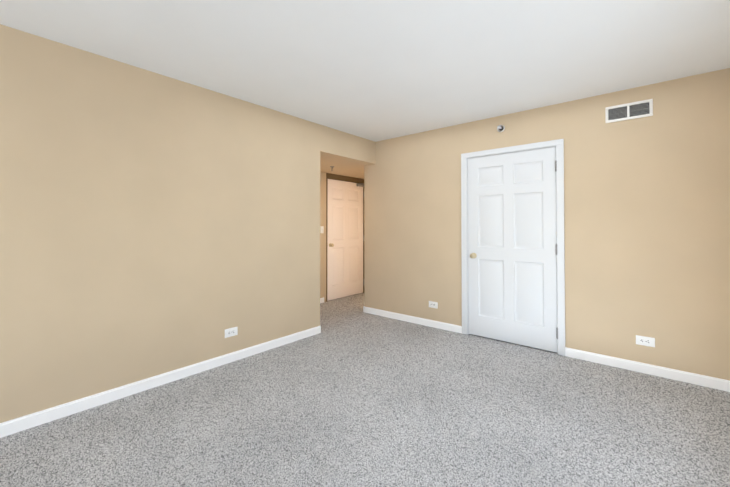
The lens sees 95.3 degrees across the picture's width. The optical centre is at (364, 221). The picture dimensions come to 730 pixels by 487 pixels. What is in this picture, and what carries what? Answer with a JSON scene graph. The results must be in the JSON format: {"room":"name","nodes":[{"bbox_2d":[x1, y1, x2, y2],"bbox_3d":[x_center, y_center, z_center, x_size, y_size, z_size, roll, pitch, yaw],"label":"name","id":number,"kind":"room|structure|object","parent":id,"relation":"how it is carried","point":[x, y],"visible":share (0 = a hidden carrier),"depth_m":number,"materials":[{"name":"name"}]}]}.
{"room":"empty bedroom","nodes":[
{"label":"empty bedroom","id":0,"kind":"room"},
{"bbox_2d":[0,24,375,422],"bbox_3d":[-1.927,0.057,2.496,0.120,2.530,6.320,-1,-1,40],"label":"wall","id":1,"kind":"structure","parent":0,"point":[152,224],"depth_m":2.58,"materials":[{"name":"beige paint"}]},
{"bbox_2d":[0,326,320,437],"bbox_3d":[-2.187,1.273,2.067,0.013,0.085,5.115,-1,-1,40],"label":"baseboard","id":2,"kind":"structure","parent":1,"relation":"attached to","point":[15,425],"depth_m":2.55,"materials":[{"name":"white paint"}]},
{"bbox_2d":[225,327,237,337],"bbox_3d":[-1.271,1.052,3.161,0.008,0.080,0.128,-1,-1,40],"label":"outlet","id":3,"kind":"object","parent":1,"relation":"attached to","point":[230,332],"visible":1,"depth_m":3.16,"materials":[{"name":"white plastic"}]},
{"bbox_2d":[320,172,325,301],"bbox_3d":[-0.636,0.105,5.812,0.120,2.530,2.825,-1,-1,40],"label":"wall","id":4,"kind":"structure","parent":0,"point":[322,235],"depth_m":5.63,"materials":[{"name":"beige paint"}]},
{"bbox_2d":[326,173,363,301],"bbox_3d":[-0.381,0.272,6.108,0.126,2.205,1.010,-1,-1,40],"label":"door frame","id":5,"kind":"structure","parent":4,"relation":"attached to","point":[343,178],"depth_m":5.87,"materials":[{"name":"brown paint"}]},
{"bbox_2d":[327,179,363,300],"bbox_3d":[-0.351,0.312,6.092,0.180,2.101,0.969,-1,-1,40],"label":"entry door","id":6,"kind":"structure","parent":4,"relation":"in","point":[345,237],"depth_m":6.04,"materials":[{"name":"white paint"}]},
{"bbox_2d":[320,154,367,178],"bbox_3d":[-0.197,-1.002,5.458,1.030,0.325,2.585,-1,-1,40],"label":"ceiling","id":7,"kind":"structure","parent":0,"point":[344,167],"depth_m":5.10,"materials":[{"name":"beige paint"}]},
{"bbox_2d":[0,293,729,486],"bbox_3d":[-0.973,1.376,2.732,6.350,0.100,7.940,-1,-1,40],"label":"floor","id":8,"kind":"structure","parent":0,"point":[352,394],"depth_m":2.16,"materials":[{"name":"carpet"}]},
{"bbox_2d":[0,0,729,141],"bbox_3d":[-0.973,-1.264,2.771,6.350,0.120,7.940,-1,-1,40],"label":"ceiling","id":9,"kind":"structure","parent":0,"point":[376,70],"depth_m":2.33,"materials":[{"name":"white paint"}]},
{"bbox_2d":[364,68,729,379],"bbox_3d":[1.519,0.076,3.804,3.895,2.530,0.120,-1,-1,40],"label":"wall","id":10,"kind":"structure","parent":0,"point":[647,223],"depth_m":3.07,"materials":[{"name":"beige paint"}]},
{"bbox_2d":[364,306,461,333],"bbox_3d":[0.578,1.309,4.492,1.546,0.085,0.013,-1,-1,40],"label":"baseboard","id":11,"kind":"structure","parent":10,"relation":"attached to","point":[428,322],"depth_m":4.41,"materials":[{"name":"white paint"}]},
{"bbox_2d":[429,301,437,308],"bbox_3d":[0.871,1.063,4.251,0.128,0.080,0.008,-1,-1,40],"label":"electrical outlet","id":12,"kind":"object","parent":10,"relation":"attached to","point":[432,304],"visible":1,"depth_m":4.25,"materials":[{"name":"white plastic"}]},
{"bbox_2d":[497,125,504,131],"bbox_3d":[1.502,-1.046,3.706,0.086,0.086,0.084,-1,-1,40],"label":"sprinkler head","id":13,"kind":"object","parent":10,"relation":"attached to","point":[499,127],"visible":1,"depth_m":3.72},
{"bbox_2d":[461,139,564,355],"bbox_3d":[1.622,0.280,3.713,0.972,2.120,0.120,-1,-1,40],"label":"door frame","id":14,"kind":"structure","parent":10,"relation":"attached to","point":[467,226],"depth_m":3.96,"materials":[{"name":"white paint"}]},
{"bbox_2d":[468,147,557,351],"bbox_3d":[1.604,0.285,3.679,0.945,2.085,0.175,-1,-1,40],"label":"closet door","id":15,"kind":"structure","parent":10,"relation":"in","point":[512,267],"depth_m":3.64,"materials":[{"name":"white paint"}]},
{"bbox_2d":[605,99,652,122],"bbox_3d":[2.380,-0.996,3.006,0.335,0.148,0.014,-1,-1,40],"label":"air vent","id":16,"kind":"object","parent":10,"relation":"in","point":[633,110],"visible":1,"depth_m":3.00,"materials":[{"name":"white metal"}]},
{"bbox_2d":[636,335,654,346],"bbox_3d":[2.457,1.048,2.915,0.128,0.080,0.008,-1,-1,40],"label":"electrical outlet","id":17,"kind":"object","parent":10,"relation":"attached to","point":[645,341],"visible":1,"depth_m":2.91,"materials":[{"name":"white plastic"}]},
{"bbox_2d":[565,347,729,391],"bbox_3d":[2.432,1.286,2.929,1.155,0.085,0.013,-1,-1,40],"label":"baseboard","id":18,"kind":"structure","parent":10,"relation":"attached to","point":[693,378],"depth_m":2.88,"materials":[{"name":"white paint"}]}
]}

